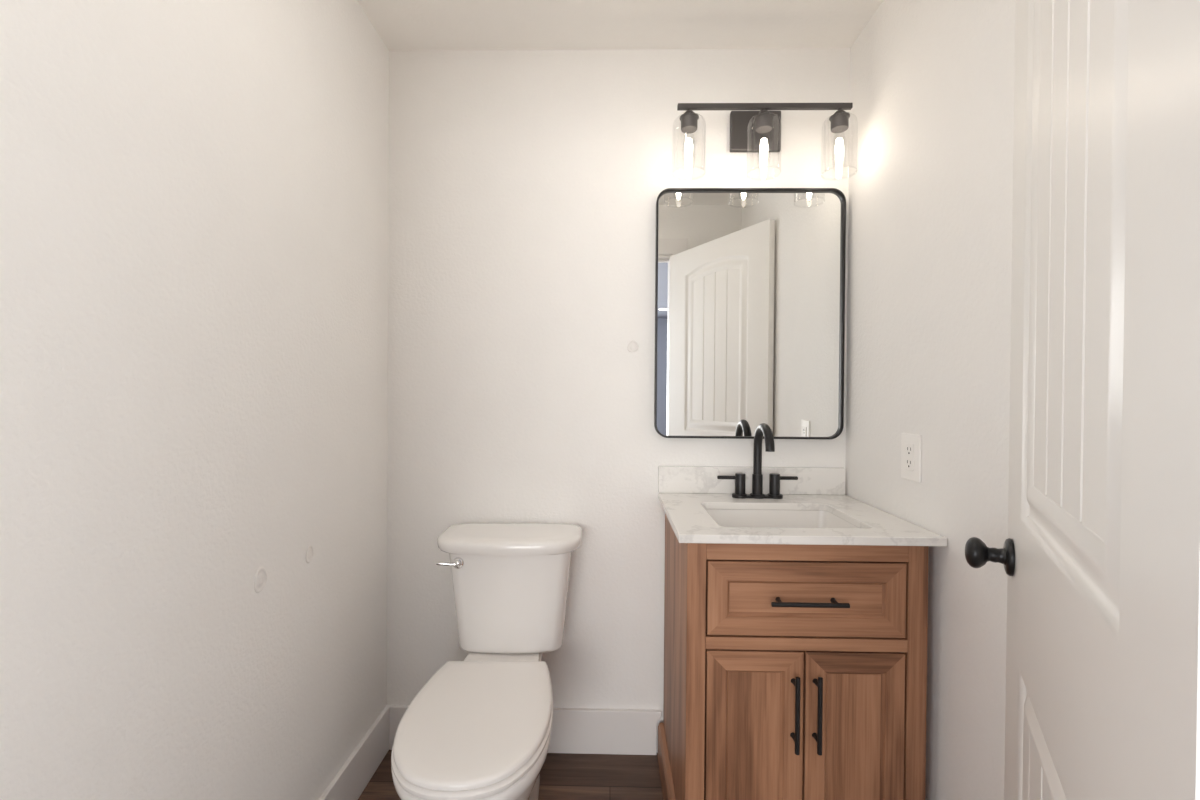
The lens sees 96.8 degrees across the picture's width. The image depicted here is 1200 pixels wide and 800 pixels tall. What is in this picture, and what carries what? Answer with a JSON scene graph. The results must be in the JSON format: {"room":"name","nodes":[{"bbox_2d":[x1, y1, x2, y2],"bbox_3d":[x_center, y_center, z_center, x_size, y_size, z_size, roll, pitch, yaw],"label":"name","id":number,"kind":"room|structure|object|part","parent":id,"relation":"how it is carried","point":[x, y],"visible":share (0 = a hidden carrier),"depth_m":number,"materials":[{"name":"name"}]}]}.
{"room":"bathroom","nodes":[
{"label":"bathroom","id":0,"kind":"room"},
{"bbox_2d":[0,0,388,799],"bbox_3d":[-0.787,0.010,0.997,0.115,2.342,1.595,0,1,1],"label":"wall","id":1,"kind":"structure","parent":0,"point":[194,194],"depth_m":0.95,"materials":[{"name":"white paint"}]},
{"bbox_2d":[254,567,266,592],"bbox_3d":[-0.727,0.385,1.144,0.003,0.054,0.042,0,1,1],"label":"wall patch","id":2,"kind":"object","parent":1,"relation":"attached to","point":[260,580],"depth_m":1.14,"materials":[{"name":"white paint"}]},
{"bbox_2d":[305,544,312,562],"bbox_3d":[-0.724,0.383,1.329,0.003,0.046,0.033,0,1,1],"label":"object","id":3,"kind":"structure","parent":1,"relation":"attached to","point":[309,552],"depth_m":1.33,"materials":[{"name":"white paint"}]},
{"bbox_2d":[319,705,390,799],"bbox_3d":[-0.728,1.108,1.063,0.014,0.145,1.479,0,1,1],"label":"baseboard","id":4,"kind":"structure","parent":1,"relation":"attached to","point":[349,783],"depth_m":1.60,"materials":[{"name":"white paint"}]},
{"bbox_2d":[358,750,662,799],"bbox_3d":[-0.033,1.232,-1.310,4.730,0.050,6.430,0,1,1],"label":"floor","id":5,"kind":"structure","parent":0,"point":[563,776],"depth_m":1.66,"materials":[{"name":"brown wood"}]},
{"bbox_2d":[391,523,581,799],"bbox_3d":[-0.276,0.795,1.403,0.438,0.772,0.740,0,1,0],"label":"toilet","id":6,"kind":"object","parent":5,"relation":"on","point":[480,727],"visible":1,"depth_m":1.43,"materials":[{"name":"white ceramic"}]},
{"bbox_3d":[-0.435,0.476,1.552,0.077,0.033,0.023,0,1,-7],"label":"flush lever","id":7,"kind":"part","parent":6,"relation":"part of","materials":[{"name":"silver metal"}]},
{"bbox_3d":[-0.296,0.981,1.397,0.354,0.400,0.723,0,1,0],"label":"bowl","id":8,"kind":"part","parent":6,"relation":"part of","materials":[{"name":"white ceramic"}]},
{"bbox_3d":[-0.293,0.772,1.279,0.356,0.019,0.492,0,1,0],"label":"seat","id":9,"kind":"part","parent":6,"relation":"part of","materials":[{"name":"white plastic"}]},
{"bbox_3d":[-0.293,0.752,1.279,0.350,0.020,0.486,0,1,0],"label":"lid","id":10,"kind":"part","parent":6,"relation":"part of","materials":[{"name":"white plastic"}]},
{"bbox_3d":[-0.276,0.428,1.651,0.438,0.042,0.238,0,1,0],"label":"tank lid","id":11,"kind":"part","parent":6,"relation":"part of","materials":[{"name":"white ceramic"}]},
{"bbox_3d":[-0.271,0.604,1.661,0.366,0.310,0.214,0,1,0],"label":"tank","id":12,"kind":"part","parent":6,"relation":"part of","materials":[{"name":"white ceramic"}]},
{"bbox_2d":[658,514,928,799],"bbox_3d":[0.488,0.759,1.489,0.598,0.853,0.542,0,1,1],"label":"vanity cabinet","id":13,"kind":"object","parent":5,"relation":"on","point":[792,672],"visible":0.83,"depth_m":1.26,"materials":[{"name":"brown wood"}]},
{"bbox_3d":[0.485,1.130,1.501,0.598,0.112,0.524,0,1,1],"label":"moulding","id":14,"kind":"part","parent":13,"relation":"part of","materials":[{"name":"brown wood"}]},
{"bbox_3d":[0.216,0.757,1.522,0.016,0.853,0.487,0,1,1],"label":"panel","id":15,"kind":"part","parent":13,"relation":"part of","materials":[{"name":"brown wood"}]},
{"bbox_3d":[0.365,0.820,1.267,0.121,0.350,0.005,0,1,1],"label":"panel","id":16,"kind":"part","parent":13,"relation":"part of","materials":[{"name":"brown wood"}]},
{"bbox_3d":[0.365,0.820,1.266,0.227,0.455,0.019,0,1,1],"label":"door","id":17,"kind":"part","parent":13,"relation":"part of","materials":[{"name":"brown wood"}]},
{"bbox_3d":[0.454,0.725,1.236,0.013,0.177,0.036,0,1,1],"label":"bar pull","id":18,"kind":"part","parent":13,"relation":"part of","materials":[{"name":"black metal"}]},
{"bbox_2d":[658,466,946,545],"bbox_3d":[0.496,0.278,1.500,0.616,0.108,0.541,0,1,1],"label":"countertop","id":19,"kind":"structure","parent":13,"relation":"on","point":[685,493],"depth_m":1.58,"materials":[{"name":"white stone"}]},
{"bbox_2d":[717,423,797,498],"bbox_3d":[0.493,0.190,1.684,0.197,0.240,0.198,1,1,42],"label":"faucet","id":20,"kind":"object","parent":19,"relation":"on","point":[762,429],"visible":1,"depth_m":1.68,"materials":[{"name":"black metal"}]},
{"bbox_3d":[0.403,0.246,1.695,0.058,0.011,0.012,0,1,1],"label":"lever","id":21,"kind":"part","parent":20,"relation":"part of","materials":[{"name":"black metal"}]},
{"bbox_3d":[0.446,0.266,1.695,0.032,0.065,0.032,0,1,1],"label":"handle","id":22,"kind":"part","parent":20,"relation":"part of","materials":[{"name":"black metal"}]},
{"bbox_3d":[0.500,0.304,1.694,0.159,0.011,0.047,0,1,1],"label":"plate","id":23,"kind":"part","parent":20,"relation":"part of","materials":[{"name":"black metal"}]},
{"bbox_3d":[0.499,0.185,1.629,0.032,0.229,0.159,0,1,1],"label":"spout","id":24,"kind":"part","parent":20,"relation":"part of","materials":[{"name":"black metal"}]},
{"bbox_3d":[0.555,0.267,1.693,0.032,0.065,0.032,0,1,1],"label":"handle","id":25,"kind":"part","parent":20,"relation":"part of","materials":[{"name":"black metal"}]},
{"bbox_3d":[0.598,0.248,1.692,0.058,0.011,0.012,0,1,1],"label":"lever","id":26,"kind":"part","parent":20,"relation":"part of","materials":[{"name":"black metal"}]},
{"bbox_2d":[706,509,857,527],"bbox_3d":[0.487,0.397,1.459,0.412,0.127,0.332,0,1,1],"label":"sink basin","id":27,"kind":"object","parent":19,"relation":"in","point":[723,517],"visible":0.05,"depth_m":1.61,"materials":[{"name":"white ceramic"}]},
{"bbox_3d":[0.485,0.469,1.262,0.358,0.069,0.005,0,1,1],"label":"panel","id":28,"kind":"part","parent":13,"relation":"part of","materials":[{"name":"brown wood"}]},
{"bbox_3d":[0.485,0.469,1.261,0.463,0.175,0.019,0,1,1],"label":"drawer","id":29,"kind":"part","parent":13,"relation":"part of","materials":[{"name":"brown wood"}]},
{"bbox_3d":[0.482,0.469,1.233,0.177,0.013,0.036,0,1,1],"label":"bar pull","id":30,"kind":"part","parent":13,"relation":"part of","materials":[{"name":"black metal"}]},
{"bbox_3d":[0.505,0.725,1.235,0.013,0.177,0.036,0,1,1],"label":"bar pull","id":31,"kind":"part","parent":13,"relation":"part of","materials":[{"name":"black metal"}]},
{"bbox_3d":[0.599,0.822,1.262,0.231,0.455,0.019,0,1,1],"label":"door","id":32,"kind":"part","parent":13,"relation":"part of","materials":[{"name":"brown wood"}]},
{"bbox_3d":[0.599,0.822,1.263,0.126,0.350,0.005,0,1,1],"label":"panel","id":33,"kind":"part","parent":13,"relation":"part of","materials":[{"name":"brown wood"}]},
{"bbox_2d":[387,48,849,752],"bbox_3d":[0.051,0.008,1.836,1.758,2.342,0.115,0,1,1],"label":"wall","id":34,"kind":"structure","parent":0,"point":[525,186],"depth_m":1.78,"materials":[{"name":"white paint"}]},
{"bbox_2d":[389,705,661,754],"bbox_3d":[-0.251,1.105,1.786,0.912,0.145,0.014,0,1,1],"label":"baseboard","id":35,"kind":"structure","parent":34,"relation":"attached to","point":[574,730],"depth_m":1.77,"materials":[{"name":"white paint"}]},
{"bbox_2d":[627,341,638,351],"bbox_3d":[0.110,-0.178,1.774,0.037,0.039,0.003,0,1,1],"label":"wall patch","id":36,"kind":"object","parent":34,"relation":"attached to","point":[633,346],"depth_m":1.77,"materials":[{"name":"white paint"}]},
{"bbox_2d":[654,188,845,438],"bbox_3d":[0.489,-0.281,1.751,0.613,0.816,0.032,0,1,1],"label":"wall mirror","id":37,"kind":"object","parent":34,"relation":"attached to","point":[750,282],"visible":1,"depth_m":1.75,"materials":[{"name":"black mirror"}]},
{"bbox_2d":[658,466,845,494],"bbox_3d":[0.499,0.265,1.761,0.611,0.088,0.019,0,1,1],"label":"backsplash","id":38,"kind":"structure","parent":34,"relation":"attached to","point":[671,479],"depth_m":1.75,"materials":[{"name":"white stone"}]},
{"bbox_2d":[672,103,857,178],"bbox_3d":[0.500,-0.817,1.667,0.556,0.258,0.190,0,1,1],"label":"vanity light","id":39,"kind":"object","parent":34,"relation":"attached to","point":[750,131],"visible":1,"depth_m":1.62,"materials":[{"name":"black metal"}]},
{"bbox_2d":[680,108,698,133],"bbox_3d":[0.272,-0.856,1.626,0.059,0.062,0.059,0,1,1],"label":"socket","id":40,"kind":"object","parent":39,"relation":"attached to","point":[689,120],"depth_m":1.61,"materials":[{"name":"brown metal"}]},
{"bbox_3d":[0.501,-0.888,1.684,0.015,0.024,0.114,0,1,1],"label":"arm","id":41,"kind":"part","parent":39,"relation":"part of","materials":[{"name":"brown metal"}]},
{"bbox_2d":[754,108,773,132],"bbox_3d":[0.500,-0.854,1.622,0.059,0.062,0.059,0,1,1],"label":"socket","id":42,"kind":"object","parent":39,"relation":"attached to","point":[764,120],"depth_m":1.61,"materials":[{"name":"brown metal"}]},
{"bbox_2d":[829,108,849,132],"bbox_3d":[0.727,-0.852,1.617,0.059,0.062,0.059,0,1,1],"label":"socket","id":43,"kind":"object","parent":39,"relation":"attached to","point":[839,120],"depth_m":1.60,"materials":[{"name":"brown metal"}]},
{"bbox_2d":[357,0,882,50],"bbox_3d":[0.045,-1.181,1.028,1.758,0.050,1.710,0,1,1],"label":"ceiling","id":44,"kind":"structure","parent":0,"point":[402,25],"depth_m":1.64,"materials":[{"name":"white paint"}]},
{"bbox_2d":[845,0,1015,799],"bbox_3d":[0.856,0.022,0.965,0.115,2.342,1.595,0,1,1],"label":"wall","id":45,"kind":"structure","parent":0,"point":[930,200],"depth_m":1.25,"materials":[{"name":"white paint"}]},
{"bbox_2d":[901,433,921,482],"bbox_3d":[0.801,0.147,1.375,0.009,0.120,0.086,0,1,1],"label":"wall outlet","id":46,"kind":"object","parent":45,"relation":"attached to","point":[911,444],"visible":1,"depth_m":1.36,"materials":[{"name":"white plastic"}]},
{"bbox_2d":[905,443,913,470],"bbox_3d":[0.798,0.147,1.375,0.002,0.068,0.037,0,1,1],"label":"receptacle","id":47,"kind":"object","parent":46,"relation":"attached to","point":[909,447],"depth_m":1.37,"materials":[{"name":"white plastic"}]},
{"bbox_2d":[965,0,1199,799],"bbox_3d":[0.543,0.174,0.654,0.115,2.015,0.794,1,1,31],"label":"door","id":48,"kind":"structure","parent":45,"relation":"in","point":[1100,555],"depth_m":0.50,"materials":[{"name":"white paint"}]},
{"bbox_3d":[0.691,0.276,0.957,0.060,0.055,0.055,1,1,31],"label":"knob","id":49,"kind":"part","parent":48,"relation":"part of","materials":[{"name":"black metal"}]}
]}

